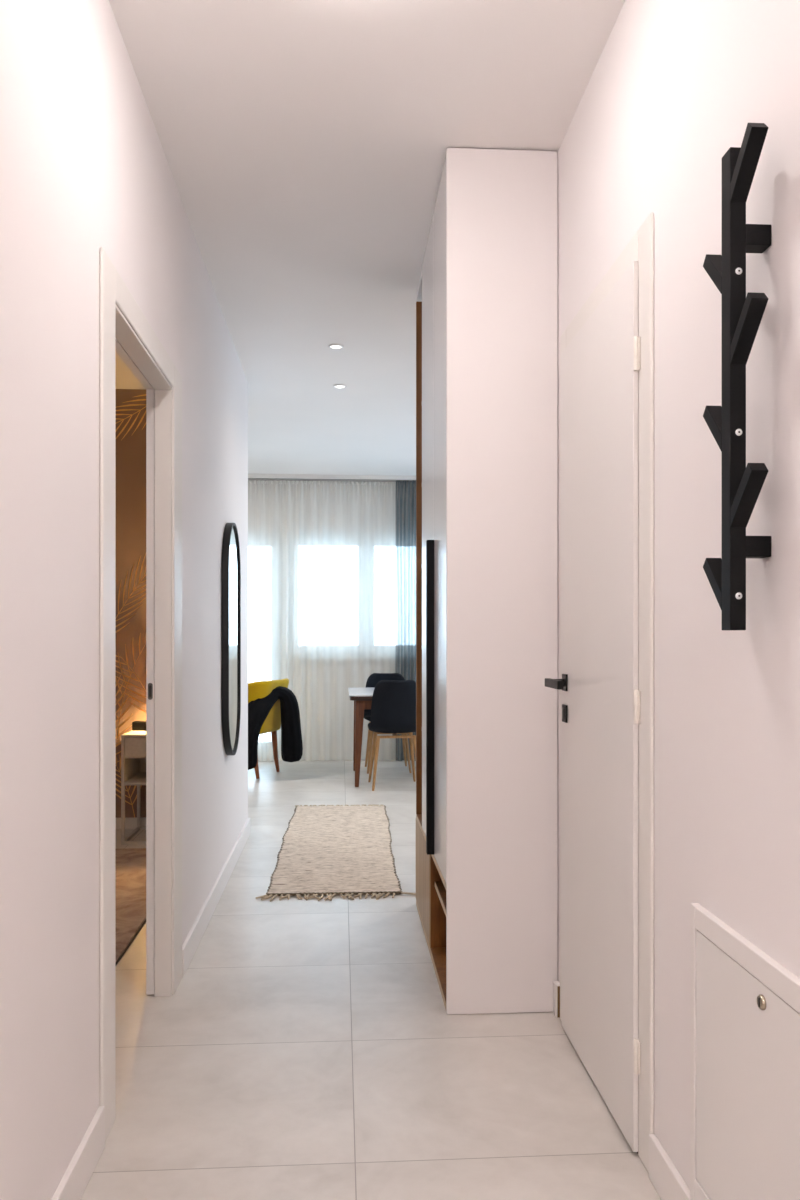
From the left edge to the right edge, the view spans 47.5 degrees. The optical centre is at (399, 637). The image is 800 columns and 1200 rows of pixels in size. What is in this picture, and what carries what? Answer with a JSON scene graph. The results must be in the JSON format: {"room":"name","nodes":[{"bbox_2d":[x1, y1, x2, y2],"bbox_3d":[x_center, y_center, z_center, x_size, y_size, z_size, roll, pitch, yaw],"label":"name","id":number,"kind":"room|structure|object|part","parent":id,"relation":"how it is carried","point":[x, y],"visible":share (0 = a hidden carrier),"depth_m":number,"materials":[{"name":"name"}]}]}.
{"room":"apartment hallway","nodes":[
{"label":"apartment hallway","id":0,"kind":"room"},
{"bbox_2d":[0,0,247,1199],"bbox_3d":[-0.777,-0.175,2.019,0.200,2.650,7.230,0,0,-4],"label":"wall","id":1,"kind":"structure","parent":0,"point":[84,166],"depth_m":1.84,"materials":[{"name":"paint"}]},
{"bbox_2d":[51,1106,104,1199],"bbox_3d":[-0.555,1.102,0.241,0.014,0.094,3.633,0,0,-4],"label":"baseboard","id":2,"kind":"structure","parent":1,"relation":"attached to","point":[75,1179],"depth_m":1.89,"materials":[{"name":"white wood"}]},
{"bbox_2d":[100,247,181,1139],"bbox_3d":[-0.770,0.133,2.903,0.090,2.035,1.706,0,0,-4],"label":"door frame","id":3,"kind":"structure","parent":1,"relation":"in","point":[125,331],"depth_m":2.92,"materials":[{"name":"wood"}]},
{"bbox_3d":[-0.801,0.171,2.919,0.015,0.054,0.002,0,0,-4],"label":"lock plate","id":4,"kind":"part","parent":3,"relation":"part of","materials":[{"name":"metal"}]},
{"bbox_2d":[182,818,249,976],"bbox_3d":[-0.812,1.102,4.212,0.014,0.094,2.259,0,0,-4],"label":"baseboard","id":5,"kind":"structure","parent":1,"relation":"attached to","point":[197,930],"depth_m":3.74,"materials":[{"name":"white wood"}]},
{"bbox_2d":[221,523,240,754],"bbox_3d":[-0.814,0.005,4.397,0.033,1.120,0.500,0,0,-4],"label":"wall mirror","id":6,"kind":"object","parent":1,"relation":"attached to","point":[230,563],"visible":1,"depth_m":4.32,"materials":[{"name":"black metal"}]},
{"bbox_2d":[229,526,238,751],"bbox_3d":[-0.816,0.005,4.396,0.022,1.096,0.476,0,0,-4],"label":"mirror glass","id":7,"kind":"object","parent":6,"relation":"attached to","point":[233,533],"depth_m":4.40,"materials":[{"name":"silver mirror"}]},
{"bbox_2d":[116,389,145,817],"bbox_3d":[-2.739,-0.201,5.464,3.270,2.702,0.101,0,0,-4],"label":"wall","id":8,"kind":"structure","parent":0,"point":[130,403],"depth_m":5.49,"materials":[{"name":"brown paper"}]},
{"bbox_2d":[116,817,145,828],"bbox_3d":[-2.728,1.116,5.408,3.255,0.068,0.014,0,0,-4],"label":"baseboard","id":9,"kind":"structure","parent":8,"relation":"attached to","point":[130,823],"depth_m":5.47,"materials":[{"name":"wood"}]},
{"bbox_2d":[109,0,624,475],"bbox_3d":[-0.535,-1.560,3.623,7.800,0.120,10.700,0,0,-4],"label":"ceiling","id":10,"kind":"structure","parent":0,"point":[305,143],"depth_m":2.77,"materials":[{"name":"paint"}]},
{"bbox_2d":[248,474,415,481],"bbox_3d":[-0.546,-1.478,8.420,4.800,0.042,0.125,0,0,-4],"label":"rail","id":11,"kind":"object","parent":10,"relation":"attached to","point":[293,477],"visible":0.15,"depth_m":8.37,"materials":[{"name":"metal"}]},
{"bbox_2d":[248,480,395,760],"bbox_3d":[-1.022,-0.159,8.420,3.559,2.594,0.063,0,0,-4],"label":"curtain","id":12,"kind":"object","parent":11,"relation":"hanging from","point":[322,554],"visible":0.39,"depth_m":8.44,"materials":[{"name":"white fabric"}]},
{"bbox_2d":[396,480,415,760],"bbox_3d":[0.483,-0.159,8.450,1.051,2.594,0.057,0,0,-3],"label":"curtain","id":13,"kind":"object","parent":11,"relation":"hanging from","point":[405,490],"visible":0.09,"depth_m":8.42,"materials":[{"name":"grey fabric"}]},
{"bbox_2d":[328,344,343,349],"bbox_3d":[-0.328,-1.497,4.679,0.080,0.006,0.080,0,0,-4],"label":"recessed light","id":14,"kind":"object","parent":10,"relation":"in","point":[331,346],"visible":1,"depth_m":4.68,"materials":[{"name":"white"}]},
{"bbox_2d":[333,384,346,388],"bbox_3d":[-0.357,-1.497,5.418,0.080,0.006,0.080,0,0,-4],"label":"recessed light","id":15,"kind":"object","parent":10,"relation":"in","point":[338,386],"visible":1,"depth_m":5.42,"materials":[{"name":"white"}]},
{"bbox_2d":[80,760,660,1199],"bbox_3d":[-0.535,1.210,3.623,7.800,0.120,10.700,0,0,-4],"label":"floor","id":16,"kind":"structure","parent":0,"point":[310,1049],"depth_m":2.41,"materials":[{"name":"tile"}]},
{"bbox_2d":[116,848,145,964],"bbox_3d":[-1.978,1.143,3.529,1.920,0.013,2.712,0,0,-4],"label":"rug","id":17,"kind":"object","parent":16,"relation":"on","point":[130,862],"visible":0.09,"depth_m":4.00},
{"bbox_2d":[121,730,145,844],"bbox_3d":[-1.334,0.844,5.275,0.459,0.612,0.410,0,0,-4],"label":"nightstand","id":18,"kind":"object","parent":16,"relation":"on","point":[133,743],"visible":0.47,"depth_m":5.07,"materials":[{"name":"white wood"}]},
{"bbox_3d":[-1.541,0.985,5.065,0.018,0.330,0.018,0,0,-4],"label":"leg","id":19,"kind":"part","parent":18,"relation":"part of","materials":[{"name":"brown wood"}]},
{"bbox_3d":[-1.334,1.141,5.275,0.459,0.018,0.410,0,0,-4],"label":"frame","id":20,"kind":"part","parent":18,"relation":"part of","materials":[{"name":"brown wood"}]},
{"bbox_3d":[-1.321,0.609,5.080,0.421,0.105,0.017,0,0,-4],"label":"drawer","id":21,"kind":"part","parent":18,"relation":"part of","materials":[{"name":"beige wood"}]},
{"bbox_2d":[132,721,145,730],"bbox_3d":[-1.510,0.512,5.309,0.090,0.052,0.070,0,0,-4],"label":"box","id":22,"kind":"object","parent":18,"relation":"on","point":[136,725],"visible":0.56,"depth_m":5.27,"materials":[{"name":"black paint"}]},
{"bbox_3d":[-1.566,0.985,5.456,0.018,0.330,0.018,0,0,-4],"label":"leg","id":23,"kind":"part","parent":18,"relation":"part of","materials":[{"name":"brown wood"}]},
{"bbox_2d":[248,678,288,778],"bbox_3d":[-1.262,0.749,7.669,0.547,0.804,0.648,0,0,16],"label":"armchair","id":24,"kind":"object","parent":16,"relation":"on","point":[259,689],"visible":0.34,"depth_m":7.53,"materials":[{"name":"yellow fabric"}]},
{"bbox_3d":[-1.183,0.964,7.442,0.079,0.375,0.052,0,0,16],"label":"leg","id":25,"kind":"part","parent":24,"relation":"part of","materials":[{"name":"brown wood"}]},
{"bbox_3d":[-1.238,0.566,7.662,0.516,0.455,0.683,0,0,16],"label":"backrest","id":26,"kind":"part","parent":24,"relation":"part of","materials":[{"name":"yellow fabric"}]},
{"bbox_2d":[248,686,302,769],"bbox_3d":[-1.056,0.733,7.464,0.214,0.662,0.636,0,0,40],"label":"coat","id":27,"kind":"object","parent":24,"relation":"on","point":[259,709],"visible":0.85,"depth_m":7.54,"materials":[{"name":"black fabric"}]},
{"bbox_3d":[-1.073,0.964,7.818,0.079,0.375,0.052,0,0,16],"label":"leg","id":28,"kind":"part","parent":24,"relation":"part of","materials":[{"name":"brown wood"}]},
{"bbox_2d":[255,804,415,901],"bbox_3d":[-0.313,1.141,5.119,0.792,0.016,2.279,0,0,-4],"label":"rug","id":29,"kind":"object","parent":16,"relation":"on","point":[330,851],"visible":1,"depth_m":4.75,"materials":[{"name":"fabric"}]},
{"bbox_3d":[-0.295,1.140,4.058,0.601,0.014,0.011,0,0,-3],"label":"cord","id":30,"kind":"part","parent":29,"relation":"part of","materials":[{"name":"beige fabric"}]},
{"bbox_2d":[348,687,374,786],"bbox_3d":[0.377,0.791,7.495,1.598,0.715,1.050,0,0,-4],"label":"dining table","id":31,"kind":"object","parent":16,"relation":"on","point":[362,697],"visible":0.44,"depth_m":7.01,"materials":[{"name":"brown wood"}]},
{"bbox_3d":[-0.364,0.814,7.851,0.078,0.670,0.072,0,0,-4],"label":"leg","id":32,"kind":"part","parent":31,"relation":"part of","materials":[{"name":"brown wood"}]},
{"bbox_3d":[-0.312,0.814,7.044,0.078,0.670,0.072,0,0,-4],"label":"leg","id":33,"kind":"part","parent":31,"relation":"part of","materials":[{"name":"brown wood"}]},
{"bbox_2d":[364,673,411,773],"bbox_3d":[-0.110,0.733,7.954,0.411,0.837,0.491,0,0,-5],"label":"dining chair","id":34,"kind":"object","parent":16,"relation":"on","point":[373,679],"visible":0.35,"depth_m":8.10,"materials":[{"name":"brown wood"}]},
{"bbox_3d":[-0.282,0.947,8.087,0.032,0.409,0.104,0,0,-43],"label":"leg","id":35,"kind":"part","parent":34,"relation":"part of","materials":[{"name":"brown wood"}]},
{"bbox_3d":[-0.255,0.946,7.755,0.033,0.410,0.121,0,0,26],"label":"leg","id":36,"kind":"part","parent":34,"relation":"part of","materials":[{"name":"brown wood"}]},
{"bbox_3d":[0.037,0.947,8.114,0.032,0.409,0.104,0,0,33],"label":"leg","id":37,"kind":"part","parent":34,"relation":"part of","materials":[{"name":"brown wood"}]},
{"bbox_3d":[0.065,0.946,7.782,0.033,0.410,0.121,0,0,-35],"label":"leg","id":38,"kind":"part","parent":34,"relation":"part of","materials":[{"name":"brown wood"}]},
{"bbox_2d":[368,680,415,790],"bbox_3d":[-0.040,0.733,7.043,0.411,0.837,0.491,0,0,-6],"label":"dining chair","id":39,"kind":"object","parent":16,"relation":"on","point":[393,706],"visible":0.87,"depth_m":6.85,"materials":[{"name":"grey fabric"}]},
{"bbox_3d":[-0.218,0.946,7.212,0.033,0.410,0.121,0,0,-36],"label":"leg","id":40,"kind":"part","parent":39,"relation":"part of","materials":[{"name":"brown wood"}]},
{"bbox_3d":[-0.185,0.947,6.881,0.032,0.409,0.104,0,0,32],"label":"leg","id":41,"kind":"part","parent":39,"relation":"part of","materials":[{"name":"brown wood"}]},
{"bbox_3d":[-0.042,0.750,7.057,0.300,0.024,0.290,0,0,-6],"label":"under frame","id":42,"kind":"part","parent":39,"relation":"part of","materials":[{"name":"brown wood"}]},
{"bbox_3d":[0.097,0.946,7.244,0.069,0.410,0.111,0,0,-6],"label":"leg","id":43,"kind":"part","parent":39,"relation":"part of","materials":[{"name":"brown wood"}]},
{"bbox_3d":[0.134,0.947,6.913,0.032,0.409,0.104,0,0,-44],"label":"leg","id":44,"kind":"part","parent":39,"relation":"part of","materials":[{"name":"brown wood"}]},
{"bbox_2d":[416,148,557,1014],"bbox_3d":[0.263,-0.172,3.366,0.368,2.645,1.167,0,0,-4],"label":"wardrobe","id":45,"kind":"object","parent":16,"relation":"on","point":[487,313],"visible":0.99,"depth_m":2.79,"materials":[{"name":"paint"}]},
{"bbox_3d":[0.234,-0.152,3.939,0.328,2.596,0.018,0,0,-4],"label":"panel","id":46,"kind":"part","parent":45,"relation":"part of","materials":[{"name":"brown wood"}]},
{"bbox_3d":[0.277,-1.479,3.376,0.338,0.032,1.149,0,0,-4],"label":"panel","id":47,"kind":"part","parent":45,"relation":"part of","materials":[{"name":"paint"}]},
{"bbox_3d":[0.097,0.951,3.626,0.018,0.346,0.621,0,0,-4],"label":"cabinet door","id":48,"kind":"part","parent":45,"relation":"part of","materials":[{"name":"white wood"}]},
{"bbox_3d":[0.111,-0.366,3.409,0.019,2.245,0.446,0,0,-4],"label":"door","id":49,"kind":"part","parent":45,"relation":"part of","materials":[{"name":"paint"}]},
{"bbox_3d":[0.105,0.204,3.157,0.026,1.087,0.032,0,0,-4],"label":"handle","id":50,"kind":"part","parent":45,"relation":"part of","materials":[{"name":"black paint"}]},
{"bbox_3d":[0.139,-0.366,2.988,0.019,2.245,0.390,0,0,-4],"label":"door","id":51,"kind":"part","parent":45,"relation":"part of","materials":[{"name":"paint"}]},
{"bbox_2d":[435,881,445,914],"bbox_3d":[0.298,0.895,3.062,0.312,0.018,0.520,0,0,-4],"label":"shelf","id":52,"kind":"object","parent":45,"relation":"attached to","point":[440,889],"depth_m":3.18,"materials":[{"name":"brown wood"}]},
{"bbox_2d":[558,0,799,1188],"bbox_3d":[0.648,-0.175,1.234,0.120,2.650,5.480,0,0,-4],"label":"wall","id":53,"kind":"structure","parent":0,"point":[674,85],"depth_m":1.70,"materials":[{"name":"paint"}]},
{"bbox_2d":[553,981,559,1016],"bbox_3d":[0.479,1.101,2.775,0.018,0.097,0.038,0,0,-4],"label":"baseboard","id":54,"kind":"structure","parent":53,"relation":"attached to","point":[556,984],"depth_m":2.76,"materials":[{"name":"white wood"}]},
{"bbox_2d":[545,213,653,1172],"bbox_3d":[0.476,0.121,2.340,0.082,2.058,0.808,0,0,-4],"label":"door","id":55,"kind":"structure","parent":53,"relation":"in","point":[605,684],"depth_m":2.18,"materials":[{"name":"white paint"}]},
{"bbox_3d":[0.449,0.128,2.549,0.054,0.024,0.158,0,0,-4],"label":"lever","id":56,"kind":"part","parent":55,"relation":"part of","materials":[{"name":"black metal"}]},
{"bbox_2d":[649,1134,689,1199],"bbox_3d":[0.543,1.102,1.821,0.014,0.094,0.236,0,0,-4],"label":"baseboard","id":57,"kind":"structure","parent":53,"relation":"attached to","point":[664,1176],"depth_m":1.85,"materials":[{"name":"white wood"}]},
{"bbox_2d":[703,123,770,629],"bbox_3d":[0.542,-0.387,1.425,0.066,0.750,0.182,0,0,-4],"label":"coat rack","id":58,"kind":"object","parent":53,"relation":"attached to","point":[742,315],"visible":1,"depth_m":1.41,"materials":[{"name":"black paint"}]},
{"bbox_3d":[0.522,-0.386,1.423,0.026,0.747,0.033,0,0,-4],"label":"post","id":59,"kind":"part","parent":58,"relation":"part of","materials":[{"name":"black paint"}]},
{"bbox_2d":[690,903,799,1199],"bbox_3d":[0.570,0.822,1.363,0.021,0.654,0.677,0,0,-4],"label":"access panel","id":60,"kind":"object","parent":53,"relation":"attached to","point":[745,1004],"visible":1,"depth_m":1.49,"materials":[{"name":"metal"}]}
]}

